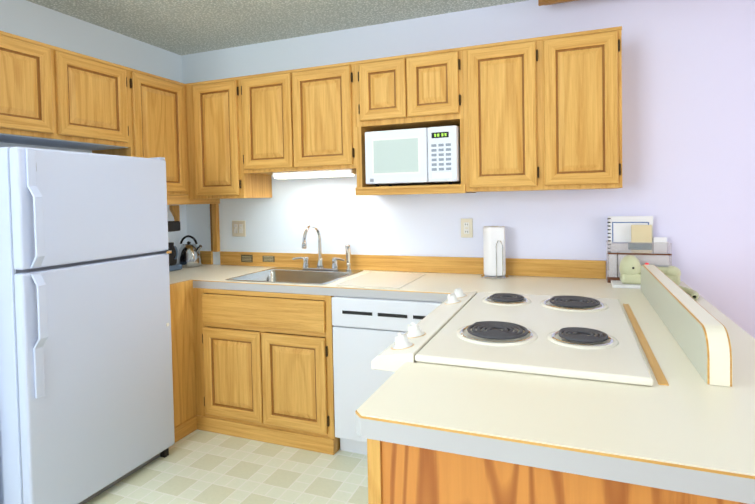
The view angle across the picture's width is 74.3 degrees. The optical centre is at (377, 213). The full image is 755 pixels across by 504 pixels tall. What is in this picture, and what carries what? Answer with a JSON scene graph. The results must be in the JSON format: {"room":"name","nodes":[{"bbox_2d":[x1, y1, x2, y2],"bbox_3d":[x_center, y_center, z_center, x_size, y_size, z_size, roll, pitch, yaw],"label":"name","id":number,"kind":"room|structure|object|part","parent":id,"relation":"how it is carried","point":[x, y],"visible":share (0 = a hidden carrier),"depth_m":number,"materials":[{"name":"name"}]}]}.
{"room":"kitchen","nodes":[
{"label":"kitchen","id":0,"kind":"room"},
{"bbox_2d":[0,0,186,249],"bbox_3d":[-1.876,0.075,3.065,0.200,2.497,1.720,-1,2,22],"label":"wall","id":1,"kind":"structure","parent":0,"point":[31,20],"depth_m":3.06,"materials":[{"name":"paint"}]},
{"bbox_2d":[0,31,63,144],"bbox_3d":[-1.867,-0.605,2.361,0.344,0.470,0.459,-1,2,22],"label":"upper cabinet","id":2,"kind":"object","parent":1,"relation":"attached to","point":[29,69],"depth_m":2.40,"materials":[{"name":"brown wood"}]},
{"bbox_3d":[-1.716,-0.606,2.301,0.020,0.425,0.433,-1,2,22],"label":"door","id":3,"kind":"part","parent":2,"relation":"part of","materials":[{"name":"brown wood"}]},
{"bbox_2d":[36,48,131,152],"bbox_3d":[-1.696,-0.620,2.792,0.344,0.470,0.469,-1,2,22],"label":"upper cabinet","id":4,"kind":"object","parent":1,"relation":"attached to","point":[96,94],"depth_m":2.73,"materials":[{"name":"brown wood"}]},
{"bbox_3d":[-1.549,-0.621,2.724,0.020,0.425,0.423,-1,2,22],"label":"door","id":5,"kind":"part","parent":4,"relation":"part of","materials":[{"name":"brown wood"}]},
{"bbox_2d":[96,69,187,197],"bbox_3d":[-1.528,-0.494,3.214,0.344,0.752,0.430,-1,2,22],"label":"upper cabinet","id":6,"kind":"object","parent":1,"relation":"attached to","point":[159,104],"depth_m":3.17,"materials":[{"name":"brown wood"}]},
{"bbox_3d":[-1.375,-0.494,3.161,0.020,0.710,0.415,-1,2,22],"label":"door","id":7,"kind":"part","parent":6,"relation":"part of","materials":[{"name":"brown wood"}]},
{"bbox_2d":[85,429,367,503],"bbox_3d":[-1.361,1.445,0.178,3.260,0.100,7.200,-1,2,22],"label":"floor","id":8,"kind":"structure","parent":0,"point":[197,466],"depth_m":2.49,"materials":[{"name":"beige tile"}]},
{"bbox_2d":[0,147,174,503],"bbox_3d":[-1.569,0.523,2.477,0.738,1.622,0.782,-1,2,22],"label":"refrigerator","id":9,"kind":"object","parent":8,"relation":"on","point":[86,398],"visible":1,"depth_m":2.22,"materials":[{"name":"white metal"}]},
{"bbox_2d":[25,148,44,267],"bbox_3d":[-1.383,-0.022,2.017,0.045,0.483,0.036,-1,2,22],"label":"handle","id":10,"kind":"object","parent":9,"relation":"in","point":[34,212],"depth_m":2.01,"materials":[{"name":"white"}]},
{"bbox_3d":[-1.373,0.499,2.032,0.045,0.508,0.036,-1,2,22],"label":"handle","id":11,"kind":"part","parent":9,"relation":"part of","materials":[{"name":"white plastic"}]},
{"bbox_2d":[9,147,168,269],"bbox_3d":[-1.304,-0.033,2.352,0.054,0.494,0.782,-1,2,22],"label":"freezer","id":12,"kind":"object","parent":9,"relation":"in","point":[98,208],"depth_m":2.25,"materials":[{"name":"white metal"}]},
{"bbox_3d":[-1.289,0.755,2.374,0.054,1.054,0.782,-1,2,22],"label":"door","id":13,"kind":"part","parent":9,"relation":"part of","materials":[{"name":"white metal"}]},
{"bbox_2d":[332,296,442,454],"bbox_3d":[0.152,0.860,2.834,0.606,0.860,0.612,-1,2,22],"label":"dishwasher","id":14,"kind":"object","parent":8,"relation":"on","point":[366,331],"visible":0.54,"depth_m":2.61,"materials":[{"name":"white metal"}]},
{"bbox_3d":[0.049,0.899,2.573,0.600,0.600,0.034,-1,2,22],"label":"door","id":15,"kind":"part","parent":14,"relation":"part of","materials":[{"name":"white metal"}]},
{"bbox_2d":[367,439,746,503],"bbox_3d":[0.683,0.874,1.917,0.699,0.860,2.024,-1,2,22],"label":"base cabinet","id":16,"kind":"object","parent":8,"relation":"on","point":[397,473],"depth_m":1.01,"materials":[{"name":"brown wood"}]},
{"bbox_2d":[169,276,188,283],"bbox_3d":[-1.464,0.432,3.006,0.600,0.049,0.272,-1,2,22],"label":"countertop","id":17,"kind":"structure","parent":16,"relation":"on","point":[173,279],"depth_m":3.07,"materials":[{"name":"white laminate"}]},
{"bbox_3d":[-1.185,0.862,2.865,0.020,0.909,0.364,-1,2,22],"label":"return panel","id":18,"kind":"part","parent":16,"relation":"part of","materials":[{"name":"brown wood"}]},
{"bbox_3d":[-1.162,1.273,2.869,0.012,0.085,0.360,-1,2,22],"label":"return trim","id":19,"kind":"part","parent":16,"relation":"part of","materials":[{"name":"brown wood"}]},
{"bbox_3d":[-0.849,0.938,2.915,0.405,0.520,0.020,-1,2,22],"label":"door","id":20,"kind":"part","parent":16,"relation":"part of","materials":[{"name":"brown wood"}]},
{"bbox_3d":[-0.465,0.934,2.763,0.405,0.520,0.020,-1,2,22],"label":"door","id":21,"kind":"part","parent":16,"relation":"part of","materials":[{"name":"brown wood"}]},
{"bbox_2d":[355,288,754,503],"bbox_3d":[0.659,0.428,1.554,0.980,0.052,1.410,-1,2,22],"label":"countertop","id":22,"kind":"structure","parent":16,"relation":"on","point":[679,425],"depth_m":1.05,"materials":[{"name":"white laminate"}]},
{"bbox_2d":[371,288,652,385],"bbox_3d":[0.502,0.392,1.785,0.730,0.088,0.995,-1,2,22],"label":"cooktop","id":23,"kind":"object","parent":22,"relation":"in","point":[582,337],"visible":1,"depth_m":1.52,"materials":[{"name":"white metal"}]},
{"bbox_3d":[0.073,0.387,1.510,0.062,0.031,0.062,-11,-2,22],"label":"knob","id":24,"kind":"part","parent":23,"relation":"part of","materials":[{"name":"white plastic"}]},
{"bbox_3d":[0.121,0.383,1.631,0.062,0.031,0.062,-11,-2,22],"label":"knob","id":25,"kind":"part","parent":23,"relation":"part of","materials":[{"name":"white plastic"}]},
{"bbox_3d":[0.319,0.365,2.133,0.062,0.031,0.062,-11,-2,22],"label":"knob","id":26,"kind":"part","parent":23,"relation":"part of","materials":[{"name":"white plastic"}]},
{"bbox_3d":[0.367,0.360,2.254,0.062,0.031,0.062,-11,-2,22],"label":"knob","id":27,"kind":"part","parent":23,"relation":"part of","materials":[{"name":"white plastic"}]},
{"bbox_2d":[641,264,732,386],"bbox_3d":[1.054,0.324,1.790,0.053,0.132,1.295,-1,2,22],"label":"divider","id":28,"kind":"object","parent":22,"relation":"on","point":[699,333],"visible":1,"depth_m":1.37,"materials":[{"name":"laminate"}]},
{"bbox_2d":[27,0,526,55],"bbox_3d":[1.340,-1.185,-1.010,9.200,0.120,7.150,-1,2,22],"label":"ceiling","id":29,"kind":"structure","parent":0,"point":[182,27],"depth_m":3.02,"materials":[{"name":"white paint"}]},
{"bbox_2d":[169,264,704,301],"bbox_3d":[-0.043,0.403,2.933,3.298,0.053,0.638,-1,2,22],"label":"countertop","id":30,"kind":"structure","parent":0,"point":[398,285],"depth_m":2.72,"materials":[{"name":"white laminate"}]},
{"bbox_2d":[168,221,181,271],"bbox_3d":[-1.465,0.224,3.435,0.222,0.340,0.170,-1,2,22],"label":"coffee maker","id":31,"kind":"object","parent":30,"relation":"on","point":[172,227],"visible":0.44,"depth_m":3.41,"materials":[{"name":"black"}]},
{"bbox_2d":[176,235,202,267],"bbox_3d":[-1.373,0.272,3.659,0.210,0.228,0.184,-1,2,22],"label":"kettle","id":32,"kind":"object","parent":30,"relation":"on","point":[189,254],"visible":0.98,"depth_m":3.61,"materials":[{"name":"silver metal"}]},
{"bbox_3d":[-1.387,0.192,3.662,0.161,0.067,0.016,-1,2,22],"label":"handle","id":33,"kind":"part","parent":32,"relation":"part of","materials":[{"name":"black plastic"}]},
{"bbox_2d":[225,267,363,284],"bbox_3d":[-0.498,0.471,3.116,0.670,0.179,0.570,-1,2,22],"label":"sink","id":34,"kind":"object","parent":30,"relation":"in","point":[293,275],"visible":0.44,"depth_m":3.25,"materials":[{"name":"silver metal"}]},
{"bbox_2d":[292,224,351,270],"bbox_3d":[-0.396,0.221,3.216,0.421,0.307,0.218,-1,2,22],"label":"faucet","id":35,"kind":"object","parent":30,"relation":"on","point":[320,265],"visible":1,"depth_m":3.25,"materials":[{"name":"silver metal"}]},
{"bbox_3d":[-0.421,0.192,3.221,0.044,0.247,0.194,-1,2,22],"label":"spout","id":36,"kind":"part","parent":35,"relation":"part of","materials":[{"name":"silver metal"}]},
{"bbox_2d":[481,226,508,278],"bbox_3d":[0.675,0.221,2.880,0.156,0.292,0.156,-1,2,22],"label":"paper towel holder","id":37,"kind":"object","parent":30,"relation":"on","point":[494,250],"visible":1,"depth_m":2.82,"materials":[{"name":"white paper"}]},
{"bbox_2d":[611,280,640,288],"bbox_3d":[1.274,0.358,2.514,0.170,0.014,0.150,-1,2,22],"label":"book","id":38,"kind":"object","parent":30,"relation":"on","point":[615,283],"depth_m":2.47,"materials":[{"name":"white paper"}]},
{"bbox_2d":[606,216,671,282],"bbox_3d":[1.364,0.188,2.617,0.295,0.345,0.121,-1,2,22],"label":"brochure holder","id":39,"kind":"object","parent":30,"relation":"on","point":[631,235],"visible":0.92,"depth_m":2.62,"materials":[{"name":"white plastic"}]},
{"bbox_2d":[608,216,652,252],"bbox_3d":[1.351,0.184,2.663,0.213,0.339,0.015,-1,2,22],"label":"book","id":40,"kind":"object","parent":39,"relation":"on","point":[619,227],"depth_m":2.67,"materials":[{"name":"white paper"}]},
{"bbox_2d":[611,255,698,299],"bbox_3d":[1.305,0.290,2.371,0.334,0.156,0.388,-1,2,22],"label":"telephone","id":41,"kind":"object","parent":30,"relation":"on","point":[630,270],"visible":0.69,"depth_m":2.47,"materials":[{"name":"beige plastic"}]},
{"bbox_3d":[1.354,0.279,2.479,0.195,0.037,0.060,-1,2,22],"label":"handle","id":42,"kind":"part","parent":41,"relation":"part of","materials":[{"name":"beige"}]},
{"bbox_3d":[1.400,0.356,2.265,0.081,0.026,0.256,-1,2,22],"label":"cord","id":43,"kind":"part","parent":41,"relation":"part of","materials":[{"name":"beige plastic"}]},
{"bbox_2d":[181,0,754,337],"bbox_3d":[2.651,0.006,2.280,9.200,2.497,0.150,-1,2,22],"label":"wall","id":44,"kind":"structure","parent":0,"point":[688,125],"depth_m":2.76,"materials":[{"name":"paint"}]},
{"bbox_2d":[184,77,271,201],"bbox_3d":[-1.029,-0.496,3.448,0.455,0.782,0.344,-1,2,22],"label":"upper cabinet","id":45,"kind":"object","parent":44,"relation":"attached to","point":[214,175],"depth_m":3.29,"materials":[{"name":"brown wood"}]},
{"bbox_3d":[-1.324,-0.091,3.340,0.022,0.063,0.788,-1,2,22],"label":"nook rail","id":46,"kind":"part","parent":45,"relation":"part of","materials":[{"name":"brown wood"}]},
{"bbox_3d":[-1.226,0.105,3.710,0.035,0.354,0.014,-1,2,22],"label":"nook post","id":47,"kind":"part","parent":45,"relation":"part of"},
{"bbox_3d":[-1.195,0.105,3.687,0.040,0.354,0.034,-1,2,22],"label":"nook post","id":48,"kind":"part","parent":45,"relation":"part of","materials":[{"name":"brown wood"}]},
{"bbox_3d":[-1.064,-0.489,3.288,0.347,0.740,0.020,-1,2,22],"label":"door corner","id":49,"kind":"part","parent":45,"relation":"part of","materials":[{"name":"brown wood"}]},
{"bbox_2d":[232,221,245,236],"bbox_3d":[-1.016,0.111,3.641,0.116,0.116,0.020,-1,2,22],"label":"switch plate","id":50,"kind":"object","parent":44,"relation":"attached to","point":[238,228],"visible":1,"depth_m":3.64,"materials":[{"name":"beige plastic"}]},
{"bbox_2d":[240,70,291,177],"bbox_3d":[-0.642,-0.579,3.292,0.381,0.622,0.344,-1,2,22],"label":"upper cabinet","id":51,"kind":"object","parent":44,"relation":"attached to","point":[265,98],"depth_m":3.13,"materials":[{"name":"brown wood"}]},
{"bbox_3d":[-0.695,-0.572,3.139,0.359,0.580,0.020,-1,2,22],"label":"door","id":52,"kind":"part","parent":51,"relation":"part of","materials":[{"name":"brown wood"}]},
{"bbox_2d":[292,62,367,173],"bbox_3d":[-0.270,-0.582,3.145,0.419,0.622,0.344,-1,2,22],"label":"upper cabinet","id":53,"kind":"object","parent":44,"relation":"attached to","point":[323,136],"depth_m":2.98,"materials":[{"name":"brown wood"}]},
{"bbox_2d":[272,169,356,178],"bbox_3d":[-0.394,-0.246,3.123,0.560,0.041,0.102,-1,2,22],"label":"under-cabinet light","id":54,"kind":"object","parent":53,"relation":"attached to","point":[316,173],"visible":0.92,"depth_m":3.07,"materials":[{"name":"white plastic"}]},
{"bbox_3d":[-0.336,-0.576,2.997,0.394,0.580,0.020,-1,2,22],"label":"door","id":55,"kind":"part","parent":53,"relation":"part of","materials":[{"name":"brown wood"}]},
{"bbox_2d":[348,54,415,131],"bbox_3d":[0.072,-0.706,3.006,0.321,0.382,0.344,-1,2,22],"label":"upper cabinet","id":56,"kind":"object","parent":44,"relation":"attached to","point":[378,87],"depth_m":2.86,"materials":[{"name":"brown wood"}]},
{"bbox_3d":[0.027,-0.704,2.849,0.281,0.330,0.020,-1,2,22],"label":"door","id":57,"kind":"part","parent":56,"relation":"part of","materials":[{"name":"brown wood"}]},
{"bbox_2d":[200,251,605,278],"bbox_3d":[-0.103,0.322,3.284,2.928,0.099,0.023,-1,2,22],"label":"backsplash","id":58,"kind":"structure","parent":44,"relation":"attached to","point":[546,267],"depth_m":3.12,"materials":[{"name":"brown wood"}]},
{"bbox_2d":[408,47,463,127],"bbox_3d":[0.370,-0.708,2.888,0.319,0.382,0.344,-1,2,22],"label":"upper cabinet","id":59,"kind":"object","parent":44,"relation":"attached to","point":[435,78],"depth_m":2.73,"materials":[{"name":"brown wood"}]},
{"bbox_2d":[365,125,460,186],"bbox_3d":[0.238,-0.319,2.927,0.536,0.316,0.338,-1,2,22],"label":"microwave","id":60,"kind":"object","parent":59,"relation":"attached to","point":[429,155],"visible":0.96,"depth_m":2.77,"materials":[{"name":"white plastic"}]},
{"bbox_3d":[0.103,-0.321,2.812,0.370,0.300,0.020,-1,2,22],"label":"door","id":61,"kind":"part","parent":60,"relation":"part of","materials":[{"name":"white plastic"}]},
{"bbox_3d":[0.354,-0.323,2.713,0.163,0.300,0.020,-1,2,22],"label":"panel","id":62,"kind":"part","parent":60,"relation":"part of","materials":[{"name":"white plastic"}]},
{"bbox_3d":[0.301,-0.706,2.741,0.291,0.330,0.020,-1,2,22],"label":"door","id":63,"kind":"part","parent":59,"relation":"part of","materials":[{"name":"brown wood"}]},
{"bbox_2d":[461,218,472,237],"bbox_3d":[0.542,0.088,3.029,0.072,0.116,0.011,-1,2,22],"label":"electrical outlet plate","id":64,"kind":"object","parent":44,"relation":"attached to","point":[466,228],"visible":1,"depth_m":3.02,"materials":[{"name":"beige plastic"}]},
{"bbox_2d":[456,36,543,192],"bbox_3d":[0.695,-0.514,2.766,0.416,0.777,0.344,-1,2,22],"label":"upper cabinet","id":65,"kind":"object","parent":44,"relation":"attached to","point":[538,113],"depth_m":2.60,"materials":[{"name":"brown wood"}]},
{"bbox_3d":[0.648,-0.507,2.611,0.350,0.735,0.020,-1,2,22],"label":"door","id":66,"kind":"part","parent":65,"relation":"part of","materials":[{"name":"brown wood"}]},
{"bbox_2d":[538,0,577,5],"bbox_3d":[3.868,-1.200,1.576,6.400,0.094,0.181,-1,2,22],"label":"trim","id":67,"kind":"structure","parent":44,"relation":"attached to","point":[545,2],"depth_m":2.66,"materials":[{"name":"brown wood"}]},
{"bbox_2d":[544,26,622,189],"bbox_3d":[1.063,-0.517,2.621,0.376,0.777,0.344,-1,2,22],"label":"upper cabinet","id":68,"kind":"object","parent":44,"relation":"attached to","point":[583,69],"depth_m":2.46,"materials":[{"name":"brown wood"}]},
{"bbox_3d":[1.004,-0.510,2.470,0.340,0.735,0.020,-1,2,22],"label":"door","id":69,"kind":"part","parent":68,"relation":"part of","materials":[{"name":"brown wood"}]}
]}

